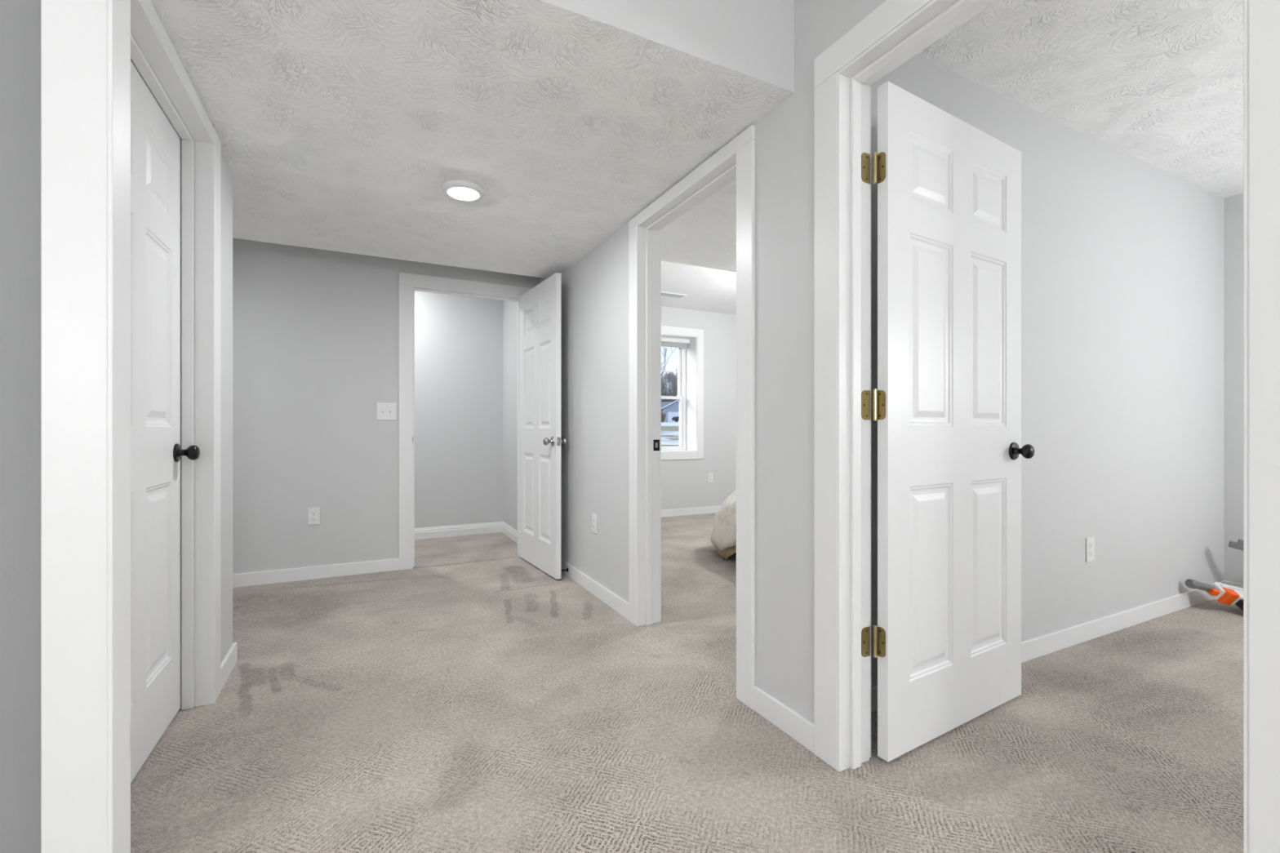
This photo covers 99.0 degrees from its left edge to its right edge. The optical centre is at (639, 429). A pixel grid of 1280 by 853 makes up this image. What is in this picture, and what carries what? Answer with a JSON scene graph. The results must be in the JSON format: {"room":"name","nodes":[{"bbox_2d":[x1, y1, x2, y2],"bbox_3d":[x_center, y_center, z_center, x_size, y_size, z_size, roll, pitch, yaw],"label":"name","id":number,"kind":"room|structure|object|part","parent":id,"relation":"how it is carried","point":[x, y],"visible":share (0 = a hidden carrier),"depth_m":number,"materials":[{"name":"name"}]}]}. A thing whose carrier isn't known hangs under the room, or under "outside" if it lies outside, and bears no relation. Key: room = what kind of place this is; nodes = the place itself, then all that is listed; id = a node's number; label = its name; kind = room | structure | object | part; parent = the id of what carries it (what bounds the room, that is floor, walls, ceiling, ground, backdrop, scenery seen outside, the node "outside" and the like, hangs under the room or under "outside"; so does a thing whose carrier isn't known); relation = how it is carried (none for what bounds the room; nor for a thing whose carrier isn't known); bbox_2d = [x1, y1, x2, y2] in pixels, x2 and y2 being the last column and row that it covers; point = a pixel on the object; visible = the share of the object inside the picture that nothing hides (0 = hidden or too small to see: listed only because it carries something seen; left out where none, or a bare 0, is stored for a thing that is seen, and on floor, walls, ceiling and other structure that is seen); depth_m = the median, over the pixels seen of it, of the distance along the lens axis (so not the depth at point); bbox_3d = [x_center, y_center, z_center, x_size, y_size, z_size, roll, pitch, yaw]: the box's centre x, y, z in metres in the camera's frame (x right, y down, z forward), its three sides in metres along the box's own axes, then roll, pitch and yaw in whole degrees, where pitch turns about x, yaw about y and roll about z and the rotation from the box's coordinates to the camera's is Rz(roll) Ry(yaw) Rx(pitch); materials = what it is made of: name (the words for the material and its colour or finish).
{"room":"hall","nodes":[
{"label":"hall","id":0,"kind":"room"},
{"bbox_2d":[0,0,40,852],"bbox_3d":[-1.988,-0.204,0.576,2.170,2.414,0.089,0,0,-27],"label":"wall","id":1,"kind":"structure","parent":0,"point":[20,20],"depth_m":0.97,"materials":[{"name":"grey paint"}]},
{"bbox_2d":[40,0,130,852],"bbox_3d":[-1.046,-0.204,1.036,0.096,2.414,0.092,0,0,-27],"label":"trim","id":2,"kind":"structure","parent":1,"relation":"attached to","point":[86,44],"depth_m":1.00,"materials":[{"name":"paint"}]},
{"bbox_2d":[220,151,232,662],"bbox_3d":[-2.362,-0.204,1.235,2.098,2.414,1.425,0,0,-27],"label":"wall","id":3,"kind":"structure","parent":0,"point":[226,171],"depth_m":2.25,"materials":[{"name":"paint"}]},
{"bbox_2d":[130,59,199,782],"bbox_3d":[-1.476,-0.024,1.590,0.166,2.030,0.819,0,0,-27],"label":"door","id":4,"kind":"structure","parent":3,"relation":"in","point":[156,451],"depth_m":1.71,"materials":[{"name":"paint"}]},
{"bbox_3d":[-1.581,0.081,1.917,0.057,0.054,0.054,0,0,-27],"label":"knob","id":5,"kind":"part","parent":4,"relation":"part of","materials":[{"name":"black metal"}]},
{"bbox_2d":[130,0,221,710],"bbox_3d":[-1.430,-0.049,1.608,0.128,2.104,1.010,0,0,-27],"label":"trim","id":6,"kind":"structure","parent":3,"relation":"attached to","point":[153,54],"depth_m":1.98,"materials":[{"name":"paint"}]},
{"bbox_2d":[221,642,237,689],"bbox_3d":[-2.480,0.961,1.816,1.812,0.085,0.308,0,0,-27],"label":"baseboard","id":7,"kind":"structure","parent":3,"relation":"attached to","point":[230,660],"depth_m":2.22,"materials":[{"name":"paint"}]},
{"bbox_2d":[232,238,539,573],"bbox_3d":[-2.467,-0.204,3.589,3.675,2.414,0.108,0,0,-27],"label":"wall","id":8,"kind":"structure","parent":0,"point":[315,331],"depth_m":3.67,"materials":[{"name":"paint"}]},
{"bbox_2d":[307,506,319,524],"bbox_3d":[-2.187,0.580,3.665,0.070,0.115,0.008,0,0,-27],"label":"wall outlet","id":9,"kind":"object","parent":8,"relation":"attached to","point":[313,513],"visible":1,"depth_m":3.66,"materials":[{"name":"white plastic"}]},
{"bbox_2d":[311,511,316,515],"bbox_3d":[-2.186,0.560,3.663,0.033,0.028,0.002,0,0,-27],"label":"receptacle","id":10,"kind":"object","parent":9,"relation":"attached to","point":[313,513],"depth_m":3.66,"materials":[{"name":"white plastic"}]},
{"bbox_2d":[311,516,316,521],"bbox_3d":[-2.186,0.600,3.663,0.033,0.028,0.002,0,0,-27],"label":"receptacle","id":11,"kind":"object","parent":9,"relation":"attached to","point":[313,518],"depth_m":3.66,"materials":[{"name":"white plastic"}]},
{"bbox_2d":[232,558,399,587],"bbox_3d":[-2.846,0.961,3.330,2.523,0.085,0.013,0,0,-27],"label":"baseboard","id":12,"kind":"structure","parent":8,"relation":"attached to","point":[260,578],"depth_m":3.65,"materials":[{"name":"paint"}]},
{"bbox_2d":[376,402,396,420],"bbox_3d":[-1.790,-0.129,3.861,0.128,0.125,0.017,0,0,-27],"label":"light switch","id":13,"kind":"object","parent":8,"relation":"attached to","point":[384,411],"visible":1,"depth_m":3.86,"materials":[{"name":"white plastic"}]},
{"bbox_2d":[398,271,531,570],"bbox_3d":[-1.310,-0.059,4.165,0.975,2.125,0.123,0,0,-27],"label":"trim","id":14,"kind":"structure","parent":8,"relation":"attached to","point":[408,283],"depth_m":3.92,"materials":[{"name":"paint"}]},
{"bbox_2d":[414,290,502,528],"bbox_3d":[-2.226,-0.204,4.959,1.940,2.414,0.080,0,0,-27],"label":"wall","id":15,"kind":"structure","parent":0,"point":[459,339],"depth_m":5.16,"materials":[{"name":"paint"}]},
{"bbox_2d":[414,521,517,543],"bbox_3d":[-1.924,0.953,4.495,1.820,0.100,1.020,0,0,-27],"label":"baseboard","id":16,"kind":"structure","parent":15,"relation":"attached to","point":[500,526],"depth_m":5.14,"materials":[{"name":"paint"}]},
{"bbox_2d":[151,0,794,278],"bbox_3d":[-1.645,-1.256,2.097,3.555,0.308,2.496,0,0,-27],"label":"ceiling","id":17,"kind":"structure","parent":0,"point":[341,126],"depth_m":1.85,"materials":[{"name":"white paint"}]},
{"bbox_2d":[441,179,484,200],"bbox_3d":[-0.809,-1.087,2.505,0.191,0.030,0.191,0,0,-27],"label":"recessed light","id":18,"kind":"object","parent":17,"relation":"in","point":[464,190],"visible":1,"depth_m":2.47,"materials":[{"name":"white plastic"}]},
{"bbox_2d":[130,512,1243,852],"bbox_3d":[0.953,1.063,1.994,9.000,0.120,9.000,0,0,-27],"label":"floor","id":19,"kind":"structure","parent":0,"point":[471,698],"depth_m":1.76,"materials":[{"name":"carpet"}]},
{"bbox_2d":[1185,578,1243,611],"bbox_3d":[3.292,0.926,2.974,0.538,0.205,0.198,0,0,-6],"label":"toy blaster","id":20,"kind":"object","parent":19,"relation":"on","point":[1227,594],"visible":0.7,"depth_m":2.98,"materials":[{"name":"plastic"}]},
{"bbox_2d":[1215,587,1239,604],"bbox_3d":[3.200,0.910,2.981,0.067,0.077,0.053,14,30,-3],"label":"magazine","id":21,"kind":"object","parent":20,"relation":"on","point":[1227,596],"depth_m":2.97,"materials":[{"name":"orange plastic"}]},
{"bbox_2d":[1227,538,1243,550],"bbox_3d":[3.594,0.805,2.884,0.670,0.375,0.056,0,0,41],"label":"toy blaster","id":22,"kind":"object","parent":19,"relation":"on","point":[1239,544],"visible":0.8,"depth_m":3.07,"materials":[{"name":"grey plastic"}]},
{"bbox_2d":[502,0,885,723],"bbox_3d":[0.600,-0.204,1.684,0.150,2.414,8.465,0,0,-27],"label":"wall","id":23,"kind":"structure","parent":0,"point":[594,291],"depth_m":1.90,"materials":[{"name":"paint"}]},
{"bbox_2d":[519,272,567,579],"bbox_3d":[-0.732,-0.024,3.950,0.166,2.030,0.774,0,0,-31],"label":"door","id":24,"kind":"structure","parent":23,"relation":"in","point":[540,307],"depth_m":3.89,"materials":[{"name":"paint"}]},
{"bbox_3d":[-0.617,0.079,3.649,0.057,0.054,0.054,0,0,-31],"label":"knob","id":25,"kind":"part","parent":24,"relation":"part of","materials":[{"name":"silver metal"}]},
{"bbox_3d":[-0.539,0.079,3.625,0.025,0.057,0.002,0,0,-31],"label":"latch plate","id":26,"kind":"part","parent":24,"relation":"part of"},
{"bbox_3d":[-0.523,0.079,3.705,0.057,0.054,0.054,0,0,-31],"label":"knob","id":27,"kind":"part","parent":24,"relation":"part of","materials":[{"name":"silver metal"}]},
{"bbox_2d":[591,513,596,533],"bbox_3d":[-0.277,0.570,3.322,0.008,0.115,0.070,0,0,-27],"label":"wall outlet","id":28,"kind":"object","parent":23,"relation":"attached to","point":[593,515],"visible":1,"depth_m":3.31,"materials":[{"name":"white plastic"}]},
{"bbox_2d":[560,558,628,619],"bbox_3d":[-0.430,0.961,3.619,0.013,0.085,1.676,0,0,-27],"label":"baseboard","id":29,"kind":"structure","parent":23,"relation":"attached to","point":[610,598],"depth_m":3.25,"materials":[{"name":"paint"}]},
{"bbox_2d":[628,124,755,709],"bbox_3d":[0.235,-0.049,2.444,0.145,2.104,1.021,0,0,-27],"label":"trim","id":30,"kind":"structure","parent":23,"relation":"attached to","point":[736,159],"depth_m":2.58,"materials":[{"name":"paint"}]},
{"bbox_3d":[0.086,0.081,2.832,0.036,0.058,0.002,0,0,-27],"label":"strike plate","id":31,"kind":"part","parent":30,"relation":"part of","materials":[{"name":"black metal"}]},
{"bbox_3d":[0.293,-0.049,2.474,0.015,2.104,1.021,0,0,-27],"label":"room casing","id":32,"kind":"part","parent":30,"relation":"part of","materials":[{"name":"paint"}]},
{"bbox_2d":[752,685,813,753],"bbox_3d":[0.476,0.961,1.826,0.013,0.085,0.301,0,0,-27],"label":"baseboard","id":33,"kind":"structure","parent":23,"relation":"attached to","point":[792,723],"depth_m":1.81,"materials":[{"name":"paint"}]},
{"bbox_2d":[861,80,1035,761],"bbox_3d":[1.054,-0.024,1.840,0.872,2.030,0.166,0,0,-31],"label":"door","id":34,"kind":"structure","parent":23,"relation":"in","point":[947,397],"depth_m":1.79,"materials":[{"name":"paint"}]},
{"bbox_3d":[1.395,0.079,1.983,0.054,0.054,0.057,0,0,-31],"label":"knob","id":35,"kind":"part","parent":34,"relation":"part of","materials":[{"name":"black metal"}]},
{"bbox_2d":[813,0,1279,852],"bbox_3d":[0.831,-0.070,1.265,0.145,2.146,1.019,0,0,-27],"label":"trim","id":36,"kind":"structure","parent":23,"relation":"attached to","point":[895,31],"depth_m":1.60,"materials":[{"name":"paint"}]},
{"bbox_3d":[0.889,-0.070,1.294,0.015,2.146,1.018,0,0,-27],"label":"room casing","id":37,"kind":"part","parent":36,"relation":"part of","materials":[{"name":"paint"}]},
{"bbox_2d":[660,178,736,272],"bbox_3d":[2.297,-1.256,3.735,4.730,0.308,1.635,0,0,-27],"label":"ceiling","id":38,"kind":"structure","parent":0,"point":[704,236],"depth_m":3.09,"materials":[{"name":"white paint"}]},
{"bbox_2d":[661,306,736,510],"bbox_3d":[0.847,-0.204,6.739,4.850,2.414,0.335,0,0,-27],"label":"wall","id":39,"kind":"structure","parent":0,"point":[684,482],"depth_m":6.56,"materials":[{"name":"paint"}]},
{"bbox_2d":[661,337,689,348],"bbox_3d":[0.188,-1.036,6.401,0.894,0.105,0.055,0,0,-27],"label":"roller shade","id":40,"kind":"object","parent":39,"relation":"attached to","point":[665,341],"visible":0.41,"depth_m":6.50,"materials":[{"name":"white fabric"}]},
{"bbox_2d":[661,325,703,460],"bbox_3d":[0.195,-0.419,6.393,1.091,1.535,0.335,0,0,-27],"label":"window","id":41,"kind":"structure","parent":39,"relation":"attached to","point":[686,371],"depth_m":6.49,"materials":[{"name":"paint"}]},
{"bbox_3d":[0.132,-0.715,6.519,0.814,0.692,0.033,0,0,-27],"label":"sash","id":42,"kind":"part","parent":41,"relation":"part of","materials":[{"name":"white plastic"}]},
{"bbox_3d":[0.148,-0.086,6.486,0.814,0.633,0.033,0,0,-27],"label":"sash","id":43,"kind":"part","parent":41,"relation":"part of","materials":[{"name":"white plastic"}]},
{"bbox_3d":[0.140,-0.421,6.502,0.915,1.358,0.090,0,0,-27],"label":"frame","id":44,"kind":"part","parent":41,"relation":"part of","materials":[{"name":"white plastic"}]},
{"bbox_2d":[661,505,721,517],"bbox_3d":[0.871,0.961,6.556,4.730,0.085,0.013,0,0,-27],"label":"baseboard","id":45,"kind":"structure","parent":39,"relation":"attached to","point":[708,509],"depth_m":6.41,"materials":[{"name":"paint"}]},
{"bbox_2d":[707,472,712,482],"bbox_3d":[0.844,0.573,6.545,0.070,0.115,0.008,0,0,-27],"label":"wall outlet","id":46,"kind":"object","parent":39,"relation":"attached to","point":[709,474],"visible":1,"depth_m":6.54,"materials":[{"name":"white plastic"}]},
{"bbox_2d":[661,0,1243,315],"bbox_3d":[0.953,-1.454,1.994,9.000,0.086,9.000,0,0,-27],"label":"ceiling","id":47,"kind":"structure","parent":0,"point":[1159,82],"depth_m":2.17,"materials":[{"name":"white paint"}]},
{"bbox_2d":[661,291,686,297],"bbox_3d":[0.320,-1.407,5.708,0.320,0.009,0.130,0,0,-27],"label":"ceiling vent","id":48,"kind":"object","parent":47,"relation":"in","point":[664,294],"visible":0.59,"depth_m":5.70,"materials":[{"name":"white plastic"}]},
{"bbox_2d":[871,54,1223,687],"bbox_3d":[2.692,-0.204,2.955,4.730,2.414,0.113,0,0,-27],"label":"wall partition","id":49,"kind":"structure","parent":0,"point":[1122,254],"depth_m":2.67,"materials":[{"name":"paint"}]},
{"bbox_2d":[871,580,1243,712],"bbox_3d":[2.939,0.961,0.906,3.292,0.085,3.767,0,0,-27],"label":"baseboard","id":50,"kind":"structure","parent":49,"relation":"attached to","point":[1046,644],"depth_m":2.66,"materials":[{"name":"paint"}]},
{"bbox_2d":[1085,536,1094,561],"bbox_3d":[2.157,0.573,2.617,0.070,0.115,0.008,0,0,-27],"label":"wall outlet","id":51,"kind":"object","parent":49,"relation":"attached to","point":[1090,541],"visible":1,"depth_m":2.61,"materials":[{"name":"white plastic"}]},
{"bbox_2d":[1088,542,1093,548],"bbox_3d":[2.158,0.553,2.614,0.033,0.028,0.002,0,0,-27],"label":"receptacle","id":52,"kind":"object","parent":51,"relation":"attached to","point":[1091,544],"depth_m":2.61,"materials":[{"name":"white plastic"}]},
{"bbox_2d":[1088,550,1093,556],"bbox_3d":[2.158,0.593,2.614,0.033,0.028,0.002,0,0,-27],"label":"receptacle","id":53,"kind":"object","parent":51,"relation":"attached to","point":[1091,552],"depth_m":2.61,"materials":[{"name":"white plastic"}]},
{"bbox_2d":[1223,192,1243,583],"bbox_3d":[4.462,-0.204,1.676,0.120,2.414,3.767,0,0,-27],"label":"wall","id":54,"kind":"structure","parent":0,"point":[1233,205],"depth_m":3.30,"materials":[{"name":"paint"}]},
{"bbox_3d":[1.782,0.503,3.835,1.520,1.000,1.949,0,0,-27],"label":"bed","id":55,"kind":"object","parent":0,"visible":0},
{"bbox_2d":[715,545,736,559],"bbox_3d":[1.720,0.725,3.959,1.727,0.524,2.078,0,0,-27],"label":"blanket","id":56,"kind":"object","parent":55,"relation":"on","point":[726,553],"visible":0.02,"depth_m":4.15,"materials":[{"name":"beige fabric"}]},
{"bbox_2d":[710,488,736,551],"bbox_3d":[1.706,0.674,4.002,1.868,0.494,2.169,0,0,-27],"label":"comforter","id":57,"kind":"object","parent":56,"relation":"on","point":[723,535],"visible":0.07,"depth_m":4.13,"materials":[{"name":"white fabric"}]},
{"label":"outside","id":58,"kind":"structure","parent":0,"visible":0},
{"bbox_2d":[661,422,679,446],"bbox_3d":[8.090,-1.294,94.845,180.000,3.737,150.000,0,0,-27],"label":"lawn","id":59,"kind":"structure","parent":58,"point":[669,430],"depth_m":24.18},
{"bbox_2d":[661,412,666,422],"bbox_3d":[3.742,-2.200,99.875,2.219,2.025,2.437,0,0,-27],"label":"dry shrub","id":60,"kind":"object","parent":59,"relation":"on","point":[663,415],"visible":0.37,"depth_m":99.37,"materials":[{"name":"brown plant"}]},
{"bbox_2d":[661,372,672,389],"bbox_3d":[1.786,-9.271,130.089,10.875,15.292,10.897,0,0,-27],"label":"bare tree","id":61,"kind":"object","parent":59,"relation":"on","point":[667,372],"visible":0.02,"depth_m":128.88,"materials":[{"name":"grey plant"}]},
{"bbox_2d":[661,346,675,376],"bbox_3d":[0.581,-6.684,63.623,6.136,12.572,8.826,0,0,-27],"label":"bare tree","id":62,"kind":"object","parent":59,"relation":"on","point":[665,349],"visible":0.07,"depth_m":62.17,"materials":[{"name":"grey plant"}]},
{"bbox_2d":[662,368,677,386],"bbox_3d":[9.820,-7.899,127.444,9.011,12.716,8.364,0,0,-27],"label":"bare tree","id":63,"kind":"object","parent":59,"relation":"on","point":[672,375],"visible":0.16,"depth_m":127.11,"materials":[{"name":"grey plant"}]},
{"bbox_2d":[661,400,679,422],"bbox_3d":[6.782,-3.402,111.970,28.500,4.850,15.250,0,0,3],"label":"house","id":64,"kind":"structure","parent":59,"relation":"on","point":[671,409],"depth_m":104.78,"materials":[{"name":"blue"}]},
{"bbox_3d":[7.236,-2.302,104.736,3.750,2.250,0.080,0,0,3],"label":"garage door","id":65,"kind":"part","parent":64,"relation":"part of","materials":[{"name":"white"}]},
{"bbox_2d":[661,372,679,401],"bbox_3d":[5.063,-7.432,121.980,27.875,11.513,17.588,0,0,-27],"label":"thicket","id":66,"kind":"object","parent":59,"relation":"on","point":[664,393],"visible":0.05,"depth_m":121.25,"materials":[{"name":"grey plant"}]},
{"bbox_2d":[671,416,679,422],"bbox_3d":[8.100,-2.131,100.198,4.487,1.449,1.820,0,0,3],"label":"car","id":67,"kind":"object","parent":59,"relation":"on","point":[676,419],"visible":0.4,"depth_m":99.42,"materials":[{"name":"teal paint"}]}
]}

